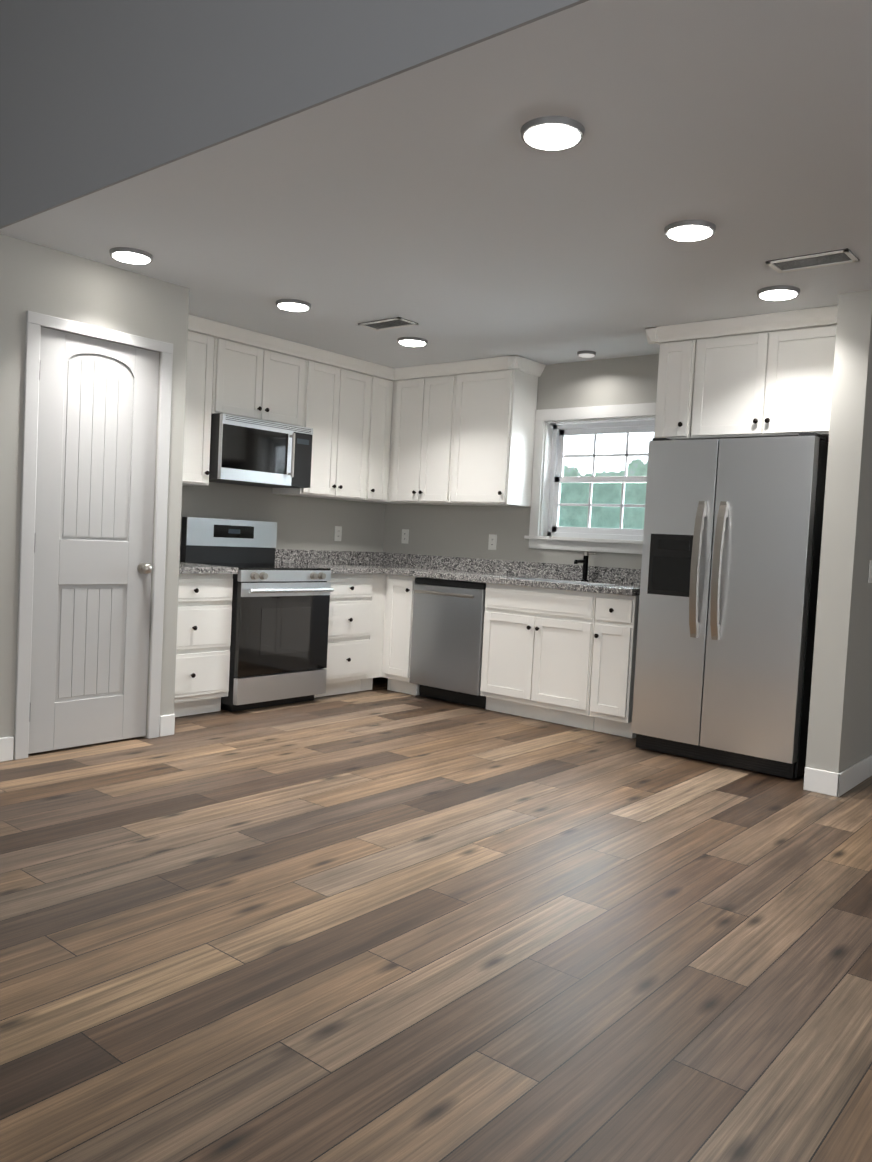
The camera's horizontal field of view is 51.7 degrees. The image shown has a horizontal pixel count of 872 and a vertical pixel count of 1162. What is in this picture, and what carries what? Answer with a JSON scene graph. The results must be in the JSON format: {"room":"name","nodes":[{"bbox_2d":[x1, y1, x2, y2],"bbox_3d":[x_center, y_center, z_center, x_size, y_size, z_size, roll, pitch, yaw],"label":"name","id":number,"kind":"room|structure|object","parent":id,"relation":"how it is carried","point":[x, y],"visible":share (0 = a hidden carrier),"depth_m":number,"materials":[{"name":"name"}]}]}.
{"room":"kitchen","nodes":[
{"label":"kitchen","id":0,"kind":"room"},
{"bbox_2d":[0,234,188,758],"bbox_3d":[-3.319,-1.085,2.613,0.110,3.900,6.020,5,4,39],"label":"wall","id":1,"kind":"structure","parent":0,"point":[37,278],"depth_m":4.39,"materials":[{"name":"grey paint"}]},
{"bbox_2d":[0,736,13,761],"bbox_3d":[-3.639,0.809,2.330,0.018,0.115,5.097,5,4,39],"label":"baseboard","id":2,"kind":"structure","parent":1,"relation":"attached to","point":[6,743],"depth_m":4.27,"materials":[{"name":"white wood"}]},
{"bbox_2d":[28,327,158,753],"bbox_3d":[-1.716,-0.184,4.559,0.103,2.055,0.661,5,4,39],"label":"pantry door","id":3,"kind":"structure","parent":1,"relation":"in","point":[96,448],"depth_m":4.56,"materials":[{"name":"grey wood"}]},
{"bbox_2d":[14,311,172,759],"bbox_3d":[-1.711,-0.205,4.555,0.018,2.122,0.789,5,4,39],"label":"door frame","id":4,"kind":"structure","parent":1,"relation":"attached to","point":[35,321],"depth_m":4.32,"materials":[{"name":"grey wood"}]},
{"bbox_2d":[180,482,384,559],"bbox_3d":[-3.190,-1.153,4.179,0.150,3.900,8.900,5,4,39],"label":"wall","id":5,"kind":"structure","parent":0,"point":[307,523],"depth_m":6.74,"materials":[{"name":"grey paint"}]},
{"bbox_2d":[182,330,213,485],"bbox_3d":[-1.708,-1.123,5.575,0.350,1.016,0.589,5,4,39],"label":"upper cabinet","id":6,"kind":"object","parent":5,"relation":"attached to","point":[198,403],"visible":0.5,"depth_m":5.63,"materials":[{"name":"white wood"}]},
{"bbox_2d":[211,337,304,426],"bbox_3d":[-1.263,-1.355,6.089,0.350,0.556,0.764,5,4,39],"label":"upper cabinet","id":7,"kind":"object","parent":5,"relation":"attached to","point":[249,381],"visible":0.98,"depth_m":5.96,"materials":[{"name":"white wood"}]},
{"bbox_2d":[209,413,312,487],"bbox_3d":[-1.248,-0.864,6.079,0.454,0.414,0.762,5,4,39],"label":"microwave","id":8,"kind":"object","parent":7,"relation":"attached to","point":[247,451],"visible":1,"depth_m":5.91,"materials":[{"name":"silver metal"}]},
{"bbox_2d":[272,359,370,499],"bbox_3d":[-0.822,-1.129,6.648,0.350,1.016,0.651,5,4,39],"label":"upper cabinet","id":9,"kind":"object","parent":5,"relation":"attached to","point":[336,410],"visible":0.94,"depth_m":6.55,"materials":[{"name":"white wood"}]},
{"bbox_2d":[334,526,341,540],"bbox_3d":[-0.768,-0.372,7.073,0.008,0.116,0.072,5,4,39],"label":"outlet","id":10,"kind":"object","parent":5,"relation":"attached to","point":[338,534],"visible":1,"depth_m":7.07,"materials":[{"name":"white plastic"}]},
{"bbox_2d":[347,375,401,503],"bbox_3d":[-0.437,-1.132,7.114,0.350,1.016,0.550,5,4,39],"label":"upper cabinet","id":11,"kind":"object","parent":5,"relation":"attached to","point":[379,439],"visible":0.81,"depth_m":6.91,"materials":[{"name":"white wood"}]},
{"bbox_2d":[188,314,395,380],"bbox_3d":[-0.926,-1.585,6.208,0.066,0.080,2.568,5,4,39],"label":"crown molding","id":12,"kind":"structure","parent":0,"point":[197,324],"depth_m":6.09,"materials":[{"name":"white wood"}]},
{"bbox_2d":[0,677,871,1161],"bbox_3d":[0.152,1.161,1.433,9.100,0.120,8.900,5,4,39],"label":"floor","id":13,"kind":"structure","parent":0,"point":[378,923],"depth_m":2.55,"materials":[{"name":"brown wood"}]},
{"bbox_2d":[174,574,232,716],"bbox_3d":[-1.674,0.373,5.556,0.633,0.872,0.590,5,4,39],"label":"base cabinet","id":14,"kind":"object","parent":13,"relation":"on","point":[204,619],"visible":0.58,"depth_m":5.45,"materials":[{"name":"white wood"}]},
{"bbox_2d":[179,560,237,573],"bbox_3d":[-1.651,-0.135,5.533,0.632,0.145,0.593,5,4,39],"label":"countertop","id":15,"kind":"structure","parent":14,"relation":"on","point":[184,568],"depth_m":5.43,"materials":[{"name":"grey stone"}]},
{"bbox_2d":[180,517,333,711],"bbox_3d":[-1.192,0.204,6.040,0.708,1.213,0.762,5,4,39],"label":"range","id":16,"kind":"object","parent":13,"relation":"on","point":[279,634],"visible":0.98,"depth_m":5.91,"materials":[{"name":"silver metal"}]},
{"bbox_2d":[314,574,385,697],"bbox_3d":[-0.611,0.366,6.843,0.633,0.872,1.207,5,4,39],"label":"base cabinet","id":17,"kind":"object","parent":13,"relation":"on","point":[355,631],"visible":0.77,"depth_m":6.45,"materials":[{"name":"white wood"}]},
{"bbox_2d":[275,549,386,573],"bbox_3d":[-0.794,-0.142,6.570,0.634,0.145,0.559,5,4,39],"label":"countertop","id":18,"kind":"structure","parent":17,"relation":"on","point":[340,562],"depth_m":6.86,"materials":[{"name":"grey stone"}]},
{"bbox_2d":[371,552,640,595],"bbox_3d":[0.354,-0.076,6.408,2.616,0.145,0.654,5,4,39],"label":"countertop","id":19,"kind":"structure","parent":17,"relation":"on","point":[618,581],"depth_m":6.37,"materials":[{"name":"grey stone"}]},
{"bbox_2d":[574,551,594,580],"bbox_3d":[1.004,-0.100,6.114,0.095,0.204,0.170,5,4,39],"label":"faucet","id":20,"kind":"object","parent":19,"relation":"on","point":[586,554],"visible":1,"depth_m":6.16,"materials":[{"name":"black metal"}]},
{"bbox_2d":[382,574,422,694],"bbox_3d":[-0.111,0.393,6.806,0.289,0.872,0.630,5,4,39],"label":"base cabinet","id":21,"kind":"object","parent":13,"relation":"on","point":[398,619],"depth_m":6.59,"materials":[{"name":"white wood"}]},
{"bbox_2d":[409,578,485,708],"bbox_3d":[0.231,0.427,6.499,0.619,0.866,0.641,5,4,39],"label":"dishwasher","id":22,"kind":"object","parent":13,"relation":"on","point":[447,640],"visible":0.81,"depth_m":6.28,"materials":[{"name":"silver metal"}]},
{"bbox_2d":[480,583,595,730],"bbox_3d":[0.809,0.475,6.047,0.840,0.872,0.630,5,4,39],"label":"base cabinet","id":23,"kind":"object","parent":13,"relation":"on","point":[537,653],"visible":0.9,"depth_m":5.81,"materials":[{"name":"white wood"}]},
{"bbox_2d":[589,593,639,737],"bbox_3d":[1.237,0.513,5.692,0.266,0.872,0.633,5,4,39],"label":"base cabinet","id":24,"kind":"object","parent":13,"relation":"on","point":[613,662],"visible":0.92,"depth_m":5.47,"materials":[{"name":"white wood"}]},
{"bbox_2d":[631,433,827,778],"bbox_3d":[1.730,0.110,5.112,0.910,1.785,0.847,5,4,39],"label":"refrigerator","id":25,"kind":"object","parent":13,"relation":"on","point":[731,550],"visible":0.98,"depth_m":4.79,"materials":[{"name":"silver metal"}]},
{"bbox_2d":[0,0,871,367],"bbox_3d":[0.317,-2.111,1.277,9.100,1.560,8.900,5,4,39],"label":"ceiling","id":26,"kind":"structure","parent":0,"point":[446,210],"depth_m":3.29,"materials":[{"name":"white paint"}]},
{"bbox_2d":[109,247,152,263],"bbox_3d":[-1.456,-1.547,4.301,0.200,0.031,0.200,5,4,39],"label":"recessed light","id":27,"kind":"object","parent":26,"relation":"in","point":[130,255],"visible":1,"depth_m":4.25,"materials":[{"name":"grey plastic"}]},
{"bbox_2d":[276,299,310,311],"bbox_3d":[-0.806,-1.551,5.087,0.200,0.031,0.200,5,4,39],"label":"recessed light","id":28,"kind":"object","parent":26,"relation":"in","point":[295,305],"visible":1,"depth_m":5.03,"materials":[{"name":"grey plastic"}]},
{"bbox_2d":[358,317,417,330],"bbox_3d":[-0.291,-1.554,5.445,0.340,0.008,0.170,5,4,39],"label":"ceiling vent","id":29,"kind":"object","parent":26,"relation":"in","point":[390,323],"visible":0.98,"depth_m":5.44,"materials":[{"name":"white metal"}]},
{"bbox_2d":[397,337,427,346],"bbox_3d":[-0.153,-1.556,5.878,0.200,0.031,0.200,5,4,39],"label":"recessed light","id":30,"kind":"object","parent":26,"relation":"in","point":[412,341],"visible":1,"depth_m":5.82,"materials":[{"name":"grey plastic"}]},
{"bbox_2d":[396,355,523,380],"bbox_3d":[0.134,-1.548,6.558,1.127,0.080,0.066,5,4,39],"label":"crown molding","id":31,"kind":"structure","parent":26,"relation":"attached to","point":[514,362],"depth_m":6.50,"materials":[{"name":"white wood"}]},
{"bbox_2d":[520,116,584,149],"bbox_3d":[0.362,-1.384,2.801,0.200,0.031,0.200,5,4,39],"label":"recessed light","id":32,"kind":"object","parent":26,"relation":"in","point":[552,133],"visible":0.98,"depth_m":2.76,"materials":[{"name":"grey plastic"}]},
{"bbox_2d":[577,350,595,357],"bbox_3d":[1.000,-1.503,5.982,0.124,0.031,0.124,5,4,39],"label":"recessed light","id":33,"kind":"object","parent":26,"relation":"in","point":[586,354],"visible":1,"depth_m":5.94,"materials":[{"name":"grey plastic"}]},
{"bbox_2d":[664,220,715,240],"bbox_3d":[1.011,-1.389,3.587,0.200,0.031,0.200,5,4,39],"label":"recessed light","id":34,"kind":"object","parent":26,"relation":"in","point":[689,230],"visible":1,"depth_m":3.54,"materials":[{"name":"grey plastic"}]},
{"bbox_2d":[757,285,799,300],"bbox_3d":[1.664,-1.393,4.378,0.200,0.031,0.200,5,4,39],"label":"recessed light","id":35,"kind":"object","parent":26,"relation":"in","point":[780,292],"visible":1,"depth_m":4.33,"materials":[{"name":"grey plastic"}]},
{"bbox_2d":[766,248,858,272],"bbox_3d":[1.627,-1.383,3.896,0.340,0.008,0.170,5,4,39],"label":"ceiling vent","id":36,"kind":"object","parent":26,"relation":"in","point":[821,259],"visible":0.98,"depth_m":3.89,"materials":[{"name":"white metal"}]},
{"bbox_2d":[383,354,658,568],"bbox_3d":[3.039,-0.865,4.711,8.800,3.900,0.150,5,4,39],"label":"wall","id":37,"kind":"structure","parent":0,"point":[452,530],"depth_m":6.58,"materials":[{"name":"grey paint"}]},
{"bbox_2d":[401,529,408,543],"bbox_3d":[-0.252,-0.363,7.329,0.072,0.116,0.008,5,4,39],"label":"outlet","id":38,"kind":"object","parent":37,"relation":"attached to","point":[405,536],"visible":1,"depth_m":7.32,"materials":[{"name":"white plastic"}]},
{"bbox_2d":[388,375,472,505],"bbox_3d":[-0.033,-1.102,6.914,0.626,1.016,0.350,5,4,39],"label":"upper cabinet","id":39,"kind":"object","parent":37,"relation":"attached to","point":[422,440],"visible":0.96,"depth_m":6.79,"materials":[{"name":"white wood"}]},
{"bbox_2d":[488,534,496,549],"bbox_3d":[0.425,-0.292,6.770,0.072,0.116,0.008,5,4,39],"label":"outlet","id":40,"kind":"object","parent":37,"relation":"attached to","point":[492,543],"visible":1,"depth_m":6.77,"materials":[{"name":"white plastic"}]},
{"bbox_2d":[451,369,537,506],"bbox_3d":[0.409,-1.063,6.550,0.513,1.016,0.350,5,4,39],"label":"upper cabinet","id":41,"kind":"object","parent":37,"relation":"attached to","point":[493,443],"visible":0.94,"depth_m":6.42,"materials":[{"name":"white wood"}]},
{"bbox_2d":[524,358,545,376],"bbox_3d":[0.667,-1.512,6.373,0.066,0.080,0.290,5,4,39],"label":"crown molding","id":42,"kind":"structure","parent":37,"relation":"attached to","point":[531,367],"depth_m":6.38,"materials":[{"name":"white wood"}]},
{"bbox_2d":[524,403,655,553],"bbox_3d":[1.158,-0.700,6.229,1.130,0.998,0.195,5,4,39],"label":"window","id":43,"kind":"structure","parent":37,"relation":"in","point":[554,534],"depth_m":6.36,"materials":[{"name":"white wood"}]},
{"bbox_2d":[654,339,696,439],"bbox_3d":[1.553,-1.141,5.413,0.222,0.636,0.645,5,4,39],"label":"upper cabinet","id":44,"kind":"object","parent":37,"relation":"attached to","point":[675,388],"visible":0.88,"depth_m":5.19,"materials":[{"name":"white wood"}]},
{"bbox_2d":[690,324,836,442],"bbox_3d":[1.962,-1.105,5.075,0.833,0.636,0.645,5,4,39],"label":"upper cabinet","id":45,"kind":"object","parent":37,"relation":"attached to","point":[769,384],"visible":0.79,"depth_m":4.86,"materials":[{"name":"white wood"}]},
{"bbox_2d":[806,290,871,772],"bbox_3d":[2.233,-0.174,4.719,0.155,2.440,0.870,5,4,39],"label":"wall","id":46,"kind":"structure","parent":0,"point":[839,739],"depth_m":4.39,"materials":[{"name":"grey paint"}]},
{"bbox_2d":[646,305,837,344],"bbox_3d":[1.668,-1.392,4.909,1.117,0.080,0.066,5,4,39],"label":"crown molding","id":47,"kind":"structure","parent":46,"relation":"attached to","point":[803,318],"depth_m":4.88,"materials":[{"name":"white wood"}]},
{"bbox_2d":[829,754,871,796],"bbox_3d":[2.223,0.991,4.712,0.038,0.115,0.864,5,4,39],"label":"baseboard","id":48,"kind":"structure","parent":46,"relation":"attached to","point":[834,783],"depth_m":4.51,"materials":[{"name":"white wood"}]},
{"bbox_2d":[868,560,871,582],"bbox_3d":[2.217,-0.048,4.584,0.008,0.116,0.072,5,4,39],"label":"light switch","id":49,"kind":"object","parent":46,"relation":"attached to","point":[870,573],"visible":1,"depth_m":4.56,"materials":[{"name":"white plastic"}]},
{"label":"outside","id":50,"kind":"structure","parent":0,"visible":0},
{"bbox_2d":[559,420,653,528],"bbox_3d":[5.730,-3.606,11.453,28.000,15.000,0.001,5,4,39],"label":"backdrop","id":51,"kind":"structure","parent":50,"point":[577,467],"depth_m":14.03,"materials":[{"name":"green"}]}
]}

